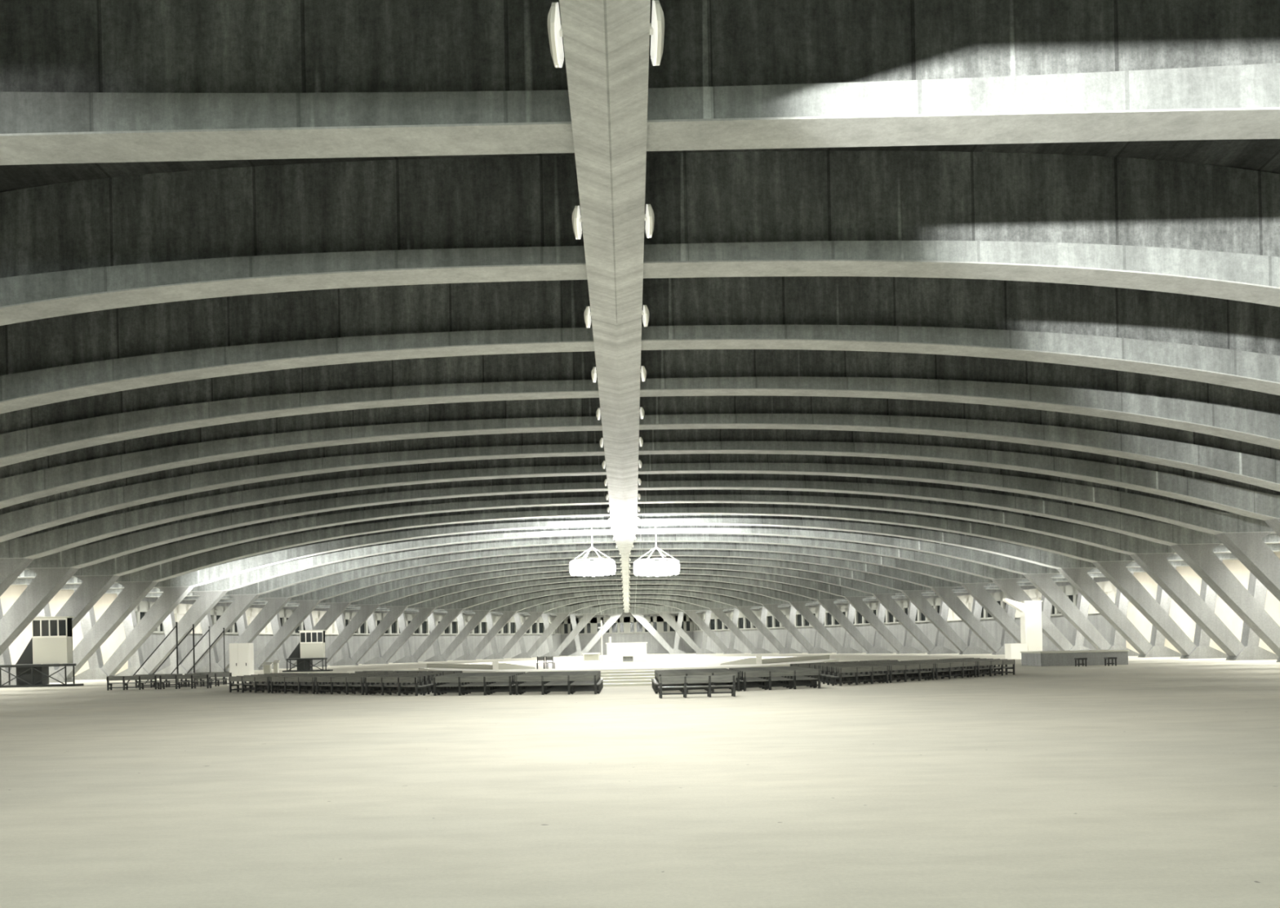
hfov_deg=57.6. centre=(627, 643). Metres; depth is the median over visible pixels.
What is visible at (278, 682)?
bench
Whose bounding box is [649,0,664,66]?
lamp
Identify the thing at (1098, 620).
wall
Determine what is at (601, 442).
light fixture
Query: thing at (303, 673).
bench
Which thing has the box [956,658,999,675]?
bench
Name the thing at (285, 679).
bench
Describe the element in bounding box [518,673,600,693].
bench
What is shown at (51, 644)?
booth
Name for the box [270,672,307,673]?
bench
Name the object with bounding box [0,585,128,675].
wall
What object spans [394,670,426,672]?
bench
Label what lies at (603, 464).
light fixture
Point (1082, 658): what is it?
stool
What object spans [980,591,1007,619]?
window
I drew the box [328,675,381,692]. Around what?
bench
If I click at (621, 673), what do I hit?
platform
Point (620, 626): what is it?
window
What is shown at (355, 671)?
bench
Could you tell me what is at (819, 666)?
bench
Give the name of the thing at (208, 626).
mast
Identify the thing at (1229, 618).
wall
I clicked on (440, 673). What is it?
bench
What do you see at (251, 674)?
bench
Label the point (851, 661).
bench
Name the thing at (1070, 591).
window
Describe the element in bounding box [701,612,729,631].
window
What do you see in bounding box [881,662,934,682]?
bench
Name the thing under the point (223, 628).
mast
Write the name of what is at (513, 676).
bench
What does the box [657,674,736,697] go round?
bench
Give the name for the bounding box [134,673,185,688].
bench
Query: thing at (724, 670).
bench
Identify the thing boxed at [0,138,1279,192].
ceiling
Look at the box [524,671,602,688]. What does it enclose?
bench
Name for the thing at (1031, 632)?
tower
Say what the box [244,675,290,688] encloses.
bench
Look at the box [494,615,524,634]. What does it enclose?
window
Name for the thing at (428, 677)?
bench
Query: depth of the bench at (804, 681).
43.15 m
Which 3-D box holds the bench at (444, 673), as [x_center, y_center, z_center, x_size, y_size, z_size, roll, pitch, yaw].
[-8.273,1.537,51.610,2.400,0.680,0.435,-1,0,42]
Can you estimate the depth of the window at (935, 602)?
131.22 m
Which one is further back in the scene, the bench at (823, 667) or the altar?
the altar
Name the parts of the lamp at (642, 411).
lamp shade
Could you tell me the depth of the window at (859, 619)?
144.95 m
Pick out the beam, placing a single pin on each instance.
(606, 42)
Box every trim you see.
[142,596,556,617]
[565,611,687,617]
[696,577,1108,614]
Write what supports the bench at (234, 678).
on the floor
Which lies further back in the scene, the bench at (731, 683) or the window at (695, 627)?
the window at (695, 627)
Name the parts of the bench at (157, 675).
backrest, seat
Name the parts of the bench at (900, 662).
backrest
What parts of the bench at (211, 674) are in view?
seat, backrest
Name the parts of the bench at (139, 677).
backrest, seat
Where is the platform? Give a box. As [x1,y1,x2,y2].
[418,654,838,686]
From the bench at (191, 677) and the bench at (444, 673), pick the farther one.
the bench at (191, 677)
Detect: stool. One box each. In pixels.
[1074,657,1087,666]
[1103,657,1116,666]
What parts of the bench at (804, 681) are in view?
backrest, seat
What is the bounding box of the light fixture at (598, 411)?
[595,408,600,419]
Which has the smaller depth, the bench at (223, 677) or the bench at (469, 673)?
the bench at (469, 673)
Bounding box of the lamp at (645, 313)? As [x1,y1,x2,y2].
[641,305,648,326]
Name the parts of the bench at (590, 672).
seat, backrest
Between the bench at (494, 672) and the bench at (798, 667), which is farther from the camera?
the bench at (494, 672)
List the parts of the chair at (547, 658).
backrest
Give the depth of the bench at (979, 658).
54.05 m
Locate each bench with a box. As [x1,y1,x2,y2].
[106,675,159,690]
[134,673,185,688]
[159,674,212,688]
[184,672,234,686]
[193,671,229,684]
[228,675,277,693]
[236,675,284,691]
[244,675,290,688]
[250,674,297,687]
[264,673,302,674]
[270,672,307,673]
[270,676,322,693]
[277,675,328,693]
[284,675,334,691]
[290,674,333,688]
[302,673,344,674]
[309,672,349,674]
[315,676,371,694]
[321,675,377,693]
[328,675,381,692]
[333,674,381,688]
[345,673,389,674]
[350,672,393,674]
[355,671,386,672]
[362,670,393,672]
[364,676,426,695]
[370,675,430,694]
[375,675,433,693]
[381,674,437,692]
[386,671,419,673]
[391,673,444,688]
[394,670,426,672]
[395,672,442,680]
[417,674,440,690]
[420,671,455,679]
[427,670,462,683]
[432,675,515,695]
[436,675,515,694]
[440,674,515,693]
[444,673,518,693]
[446,673,519,688]
[449,672,521,688]
[453,672,524,687]
[455,671,525,673]
[515,674,599,694]
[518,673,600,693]
[519,673,601,692]
[520,672,601,690]
[524,671,602,687]
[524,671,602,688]
[526,671,603,686]
[548,671,603,687]
[650,667,726,684]
[651,668,724,688]
[652,668,729,685]
[652,669,731,689]
[653,669,733,686]
[653,670,735,691]
[653,671,737,693]
[653,671,740,693]
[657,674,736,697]
[728,666,791,669]
[730,666,800,670]
[732,666,803,682]
[734,666,806,683]
[736,667,809,684]
[738,667,813,688]
[739,668,817,689]
[739,668,821,690]
[790,662,824,666]
[796,662,831,676]
[806,662,853,677]
[816,663,863,682]
[817,662,862,681]
[820,663,871,683]
[822,664,876,684]
[826,664,882,684]
[831,665,888,685]
[832,661,866,663]
[859,660,899,663]
[863,661,904,663]
[866,659,897,662]
[868,661,910,675]
[870,662,921,679]
[873,662,915,676]
[876,662,928,681]
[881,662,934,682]
[900,658,937,662]
[910,659,942,662]
[910,659,955,675]
[911,659,950,672]
[915,660,962,678]
[921,660,969,679]
[928,661,976,679]
[947,657,978,660]
[951,657,986,671]
[951,657,993,672]
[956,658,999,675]
[964,658,1007,675]
[969,659,1014,676]
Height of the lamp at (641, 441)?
0.270 m
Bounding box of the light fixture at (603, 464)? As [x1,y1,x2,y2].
[601,460,605,468]
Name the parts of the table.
panel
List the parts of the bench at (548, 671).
backrest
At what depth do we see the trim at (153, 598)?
125.40 m
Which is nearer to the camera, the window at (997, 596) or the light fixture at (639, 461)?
the light fixture at (639, 461)
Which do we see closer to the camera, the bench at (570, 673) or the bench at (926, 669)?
the bench at (570, 673)
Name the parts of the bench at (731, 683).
backrest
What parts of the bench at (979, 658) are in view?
backrest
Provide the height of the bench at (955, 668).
0.680 m
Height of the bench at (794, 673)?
0.680 m
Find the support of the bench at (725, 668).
on the floor
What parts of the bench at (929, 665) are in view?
seat, backrest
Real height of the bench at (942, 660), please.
0.680 m
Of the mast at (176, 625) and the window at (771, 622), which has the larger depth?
the window at (771, 622)
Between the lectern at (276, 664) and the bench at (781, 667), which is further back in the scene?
the lectern at (276, 664)
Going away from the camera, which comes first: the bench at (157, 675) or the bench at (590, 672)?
the bench at (590, 672)
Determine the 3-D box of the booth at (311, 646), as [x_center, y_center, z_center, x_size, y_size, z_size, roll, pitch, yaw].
[-26.419,0.560,95.950,3.890,3.395,1.300,-1,0,0]
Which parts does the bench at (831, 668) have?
seat, backrest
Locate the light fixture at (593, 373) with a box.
[591,366,596,382]
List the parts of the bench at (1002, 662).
seat, backrest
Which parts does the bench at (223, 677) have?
backrest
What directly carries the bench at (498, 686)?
on the floor
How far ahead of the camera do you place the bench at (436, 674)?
47.41 m
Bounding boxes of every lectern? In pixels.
[262,662,273,674]
[272,660,279,672]
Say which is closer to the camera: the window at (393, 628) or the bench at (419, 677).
the bench at (419, 677)
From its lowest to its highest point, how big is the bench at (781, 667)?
0.680 m
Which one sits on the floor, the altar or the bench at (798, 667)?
the bench at (798, 667)
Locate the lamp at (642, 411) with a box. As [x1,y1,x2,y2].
[639,406,644,418]
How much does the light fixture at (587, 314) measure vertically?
0.270 m
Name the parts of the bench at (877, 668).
seat, backrest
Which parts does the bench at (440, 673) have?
backrest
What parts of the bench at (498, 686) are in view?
seat, backrest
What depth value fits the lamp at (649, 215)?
19.56 m
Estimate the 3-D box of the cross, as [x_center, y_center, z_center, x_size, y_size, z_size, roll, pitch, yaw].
[-1.643,-0.157,72.900,0.397,2.669,0.397,-1,0,38]
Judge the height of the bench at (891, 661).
0.680 m
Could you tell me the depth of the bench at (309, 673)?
52.64 m
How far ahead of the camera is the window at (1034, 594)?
111.40 m
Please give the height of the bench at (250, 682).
0.680 m
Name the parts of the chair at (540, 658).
backrest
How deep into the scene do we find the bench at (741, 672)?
41.51 m
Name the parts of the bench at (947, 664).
seat, backrest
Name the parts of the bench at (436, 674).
backrest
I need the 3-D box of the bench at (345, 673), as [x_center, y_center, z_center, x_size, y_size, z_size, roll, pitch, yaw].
[-11.028,1.595,49.866,3.000,0.680,0.435,-1,0,40]
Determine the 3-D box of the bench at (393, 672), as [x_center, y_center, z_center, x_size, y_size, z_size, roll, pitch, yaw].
[-10.145,1.576,53.296,2.400,0.680,0.435,-1,0,42]
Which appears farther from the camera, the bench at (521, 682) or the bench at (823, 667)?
the bench at (823, 667)
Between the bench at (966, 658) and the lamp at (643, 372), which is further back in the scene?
the bench at (966, 658)
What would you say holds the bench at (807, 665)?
on the floor
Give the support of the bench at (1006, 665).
on the floor
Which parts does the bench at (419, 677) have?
backrest, seat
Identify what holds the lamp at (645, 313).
attached to the beam
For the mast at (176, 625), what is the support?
on the floor
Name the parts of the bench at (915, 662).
backrest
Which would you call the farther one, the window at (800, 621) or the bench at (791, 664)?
the window at (800, 621)
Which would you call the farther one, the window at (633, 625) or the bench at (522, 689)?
the window at (633, 625)
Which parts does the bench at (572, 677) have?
backrest, seat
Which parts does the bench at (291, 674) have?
backrest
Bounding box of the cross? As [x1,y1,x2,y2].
[598,620,605,662]
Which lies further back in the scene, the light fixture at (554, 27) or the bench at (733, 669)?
the bench at (733, 669)
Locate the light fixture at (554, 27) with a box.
[547,2,564,67]
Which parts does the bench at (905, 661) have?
backrest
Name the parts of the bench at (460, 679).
backrest, seat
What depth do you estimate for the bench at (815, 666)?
49.41 m
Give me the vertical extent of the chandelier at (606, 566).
3.562 m
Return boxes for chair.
[536,656,545,668]
[545,656,555,668]
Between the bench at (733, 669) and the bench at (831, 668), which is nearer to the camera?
the bench at (733, 669)
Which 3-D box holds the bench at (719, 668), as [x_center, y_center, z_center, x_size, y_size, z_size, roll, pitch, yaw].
[2.378,1.314,45.369,3.000,0.680,0.435,-1,0,-19]
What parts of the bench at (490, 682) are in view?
seat, backrest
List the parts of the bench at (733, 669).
backrest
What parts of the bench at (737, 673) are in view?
seat, backrest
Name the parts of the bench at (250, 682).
seat, backrest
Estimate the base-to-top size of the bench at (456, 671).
0.680 m
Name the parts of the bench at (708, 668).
backrest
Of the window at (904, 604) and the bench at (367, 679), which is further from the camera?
the window at (904, 604)
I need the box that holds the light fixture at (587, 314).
[583,306,591,328]
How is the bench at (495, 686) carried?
on the floor
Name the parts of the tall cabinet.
door, door, door, door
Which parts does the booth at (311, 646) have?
frame, pane, panel, panel, panel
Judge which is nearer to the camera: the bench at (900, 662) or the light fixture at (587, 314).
the light fixture at (587, 314)
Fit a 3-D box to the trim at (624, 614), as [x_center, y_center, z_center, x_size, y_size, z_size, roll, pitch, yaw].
[-0.222,-5.817,192.260,22.663,2.700,0.400,-1,0,0]
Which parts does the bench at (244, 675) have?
backrest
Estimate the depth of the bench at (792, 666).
45.39 m
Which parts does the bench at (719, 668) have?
backrest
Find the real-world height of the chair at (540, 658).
0.620 m
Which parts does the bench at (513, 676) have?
backrest, seat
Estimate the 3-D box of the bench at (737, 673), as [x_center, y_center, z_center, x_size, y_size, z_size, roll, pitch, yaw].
[2.376,1.314,39.742,3.000,0.680,0.435,-1,0,-19]
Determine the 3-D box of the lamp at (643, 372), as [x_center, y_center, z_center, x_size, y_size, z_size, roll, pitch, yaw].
[0.438,-7.650,33.000,0.162,0.270,1.160,-1,0,0]
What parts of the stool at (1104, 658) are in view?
seat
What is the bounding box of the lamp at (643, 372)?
[640,365,646,381]
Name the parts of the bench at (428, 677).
backrest, seat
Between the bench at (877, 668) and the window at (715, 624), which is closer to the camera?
the bench at (877, 668)
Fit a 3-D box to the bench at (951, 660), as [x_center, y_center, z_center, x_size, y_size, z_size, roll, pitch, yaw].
[13.410,1.083,50.119,3.000,0.680,0.435,-1,0,-42]
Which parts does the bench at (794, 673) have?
seat, backrest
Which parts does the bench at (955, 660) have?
backrest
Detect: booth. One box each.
[0,616,84,687]
[282,629,333,671]
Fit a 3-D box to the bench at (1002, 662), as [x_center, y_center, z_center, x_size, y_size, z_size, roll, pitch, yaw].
[15.720,1.035,50.154,3.000,0.680,0.435,-1,0,-42]
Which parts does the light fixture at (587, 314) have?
lamp shade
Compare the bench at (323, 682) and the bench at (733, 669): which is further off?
the bench at (323, 682)
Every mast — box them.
[124,622,178,685]
[146,623,196,682]
[164,626,213,681]
[186,627,225,679]
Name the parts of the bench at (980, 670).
backrest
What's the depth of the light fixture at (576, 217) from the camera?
19.60 m
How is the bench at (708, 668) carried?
on the floor
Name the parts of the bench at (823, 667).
backrest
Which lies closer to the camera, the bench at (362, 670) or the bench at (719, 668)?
the bench at (719, 668)
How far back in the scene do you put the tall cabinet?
60.03 m
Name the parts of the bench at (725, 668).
backrest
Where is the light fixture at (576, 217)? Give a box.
[572,205,582,239]
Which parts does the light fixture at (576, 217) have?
lamp shade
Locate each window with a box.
[134,600,164,633]
[173,603,202,633]
[209,605,238,634]
[244,607,272,634]
[279,608,305,634]
[311,610,338,634]
[342,611,374,634]
[374,612,405,634]
[405,613,435,634]
[435,614,465,634]
[465,615,494,634]
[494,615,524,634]
[523,616,552,634]
[551,617,561,634]
[561,617,594,634]
[593,617,626,633]
[626,616,660,633]
[659,615,692,632]
[692,613,702,631]
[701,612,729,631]
[729,610,758,629]
[758,608,787,628]
[787,606,817,627]
[817,604,848,626]
[847,602,878,625]
[878,600,909,623]
[915,597,941,622]
[946,594,973,621]
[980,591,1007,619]
[1014,588,1041,617]
[1050,584,1078,615]
[1088,580,1116,613]
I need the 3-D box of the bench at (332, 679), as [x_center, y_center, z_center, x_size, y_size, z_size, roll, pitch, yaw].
[-10.982,1.594,44.866,3.000,0.680,0.435,-1,0,40]
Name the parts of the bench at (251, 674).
backrest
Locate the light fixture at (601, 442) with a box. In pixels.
[599,437,603,447]
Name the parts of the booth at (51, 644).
post, post, post, frame, pane, panel, post, panel, panel, post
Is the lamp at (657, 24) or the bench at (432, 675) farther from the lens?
the bench at (432, 675)
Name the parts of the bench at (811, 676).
backrest, seat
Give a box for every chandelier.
[568,525,615,576]
[633,524,679,576]
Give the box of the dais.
[1020,649,1128,666]
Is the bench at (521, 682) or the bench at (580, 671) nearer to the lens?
the bench at (521, 682)
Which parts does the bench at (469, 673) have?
backrest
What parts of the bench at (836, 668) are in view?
seat, backrest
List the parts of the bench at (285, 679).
backrest, seat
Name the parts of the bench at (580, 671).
backrest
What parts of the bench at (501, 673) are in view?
backrest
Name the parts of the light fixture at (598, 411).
lamp shade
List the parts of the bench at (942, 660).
backrest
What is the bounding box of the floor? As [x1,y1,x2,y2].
[0,652,1279,907]
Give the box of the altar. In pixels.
[605,641,647,662]
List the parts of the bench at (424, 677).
backrest, seat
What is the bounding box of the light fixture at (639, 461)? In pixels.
[638,459,641,467]
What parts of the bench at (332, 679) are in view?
backrest, seat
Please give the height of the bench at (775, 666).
0.680 m
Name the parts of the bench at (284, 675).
backrest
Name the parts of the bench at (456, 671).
backrest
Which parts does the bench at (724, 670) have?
backrest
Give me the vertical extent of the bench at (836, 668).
0.680 m
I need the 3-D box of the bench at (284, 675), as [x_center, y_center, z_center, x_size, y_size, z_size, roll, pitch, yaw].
[-13.390,1.644,48.872,3.000,0.680,0.435,-1,0,40]
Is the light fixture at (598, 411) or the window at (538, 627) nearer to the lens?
the light fixture at (598, 411)
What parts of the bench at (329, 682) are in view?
backrest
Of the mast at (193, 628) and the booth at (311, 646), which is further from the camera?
the booth at (311, 646)
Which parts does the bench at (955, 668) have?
backrest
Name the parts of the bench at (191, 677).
backrest, seat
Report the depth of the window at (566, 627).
191.96 m
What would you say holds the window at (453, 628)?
in the wall at (355, 642)
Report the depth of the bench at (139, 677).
55.88 m
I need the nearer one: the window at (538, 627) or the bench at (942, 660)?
the bench at (942, 660)
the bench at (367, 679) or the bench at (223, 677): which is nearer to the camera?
the bench at (367, 679)
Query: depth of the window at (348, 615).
138.25 m
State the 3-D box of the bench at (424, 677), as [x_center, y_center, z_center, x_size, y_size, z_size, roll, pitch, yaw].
[-8.611,1.544,44.861,3.000,0.680,0.435,-1,0,40]
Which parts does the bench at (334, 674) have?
backrest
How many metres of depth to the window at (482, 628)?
164.96 m
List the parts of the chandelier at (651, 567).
lamp shade, lamp shade, lamp shade, lamp shade, lamp shade, lamp shade, lamp shade, lamp shade, lamp shade, lamp shade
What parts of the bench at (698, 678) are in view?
seat, backrest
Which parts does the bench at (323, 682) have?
backrest, seat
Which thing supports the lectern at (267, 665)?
on the floor
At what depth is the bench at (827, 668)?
46.15 m
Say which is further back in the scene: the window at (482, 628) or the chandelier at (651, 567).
the window at (482, 628)
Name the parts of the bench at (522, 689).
seat, backrest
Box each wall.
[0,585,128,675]
[128,632,561,673]
[560,631,693,655]
[693,613,1126,653]
[1125,551,1279,653]
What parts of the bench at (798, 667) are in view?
backrest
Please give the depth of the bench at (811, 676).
42.34 m
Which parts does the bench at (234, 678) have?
backrest, seat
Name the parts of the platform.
balustrade, corner post, balustrade, balustrade, corner post, balustrade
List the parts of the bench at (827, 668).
seat, backrest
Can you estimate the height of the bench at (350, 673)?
0.680 m
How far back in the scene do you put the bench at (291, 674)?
50.01 m
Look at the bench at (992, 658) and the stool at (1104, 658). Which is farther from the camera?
the stool at (1104, 658)
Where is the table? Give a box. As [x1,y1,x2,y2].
[582,652,600,662]
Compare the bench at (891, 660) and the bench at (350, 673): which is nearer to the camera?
the bench at (350, 673)
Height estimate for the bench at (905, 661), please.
0.680 m
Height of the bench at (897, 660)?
0.680 m
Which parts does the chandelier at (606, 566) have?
lamp shade, lamp shade, lamp shade, lamp shade, lamp shade, lamp shade, lamp shade, lamp shade, lamp shade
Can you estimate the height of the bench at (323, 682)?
0.680 m
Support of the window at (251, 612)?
in the wall at (355, 642)
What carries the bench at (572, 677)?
on the floor
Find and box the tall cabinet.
[226,642,253,685]
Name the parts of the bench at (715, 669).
backrest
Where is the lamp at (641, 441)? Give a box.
[639,436,643,446]
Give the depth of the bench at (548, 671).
45.92 m
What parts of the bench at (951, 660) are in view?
backrest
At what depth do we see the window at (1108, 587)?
98.40 m
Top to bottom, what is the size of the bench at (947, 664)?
0.680 m
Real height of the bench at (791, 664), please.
0.680 m
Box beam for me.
[559,0,650,613]
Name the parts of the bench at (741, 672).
seat, backrest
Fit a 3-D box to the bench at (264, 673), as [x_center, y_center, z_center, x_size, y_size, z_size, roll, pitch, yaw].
[-15.808,1.695,53.877,3.000,0.680,0.435,-1,0,40]
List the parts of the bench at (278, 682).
backrest, seat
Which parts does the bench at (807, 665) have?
backrest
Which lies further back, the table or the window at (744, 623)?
the window at (744, 623)
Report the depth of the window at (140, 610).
98.36 m
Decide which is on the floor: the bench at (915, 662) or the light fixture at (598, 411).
the bench at (915, 662)
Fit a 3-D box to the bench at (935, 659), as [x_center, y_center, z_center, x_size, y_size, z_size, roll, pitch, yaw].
[13.427,1.083,54.225,3.000,0.680,0.435,-1,0,-42]
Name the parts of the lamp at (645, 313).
lamp shade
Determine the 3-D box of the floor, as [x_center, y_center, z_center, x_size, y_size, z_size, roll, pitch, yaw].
[-0.061,1.855,88.620,110.000,0.300,212.880,-1,0,0]
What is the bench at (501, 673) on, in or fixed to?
on the floor
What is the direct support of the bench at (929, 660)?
on the floor
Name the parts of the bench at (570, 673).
seat, backrest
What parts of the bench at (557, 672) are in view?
backrest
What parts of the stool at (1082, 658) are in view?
seat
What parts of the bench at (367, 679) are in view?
backrest, seat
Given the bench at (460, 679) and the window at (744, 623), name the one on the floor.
the bench at (460, 679)
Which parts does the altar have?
niche door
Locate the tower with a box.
[1002,598,1042,658]
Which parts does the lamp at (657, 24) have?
lamp shade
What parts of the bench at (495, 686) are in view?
seat, backrest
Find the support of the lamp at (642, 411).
attached to the beam
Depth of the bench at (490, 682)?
43.01 m
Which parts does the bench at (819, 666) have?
backrest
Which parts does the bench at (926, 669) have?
seat, backrest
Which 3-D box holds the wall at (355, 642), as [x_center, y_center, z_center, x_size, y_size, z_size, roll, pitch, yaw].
[-26.275,0.504,143.880,30.496,3.500,96.360,-1,0,0]
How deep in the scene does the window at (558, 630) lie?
189.17 m
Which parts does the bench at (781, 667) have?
backrest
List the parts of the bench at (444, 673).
backrest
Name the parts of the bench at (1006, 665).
backrest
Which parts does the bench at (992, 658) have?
backrest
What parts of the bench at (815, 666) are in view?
backrest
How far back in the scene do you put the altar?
72.59 m
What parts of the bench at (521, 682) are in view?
backrest, seat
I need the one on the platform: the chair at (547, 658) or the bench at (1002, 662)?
the chair at (547, 658)
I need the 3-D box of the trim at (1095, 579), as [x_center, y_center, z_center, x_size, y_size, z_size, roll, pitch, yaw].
[25.952,-6.365,143.880,30.496,2.700,96.360,-1,0,0]
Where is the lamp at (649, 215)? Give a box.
[644,204,654,237]

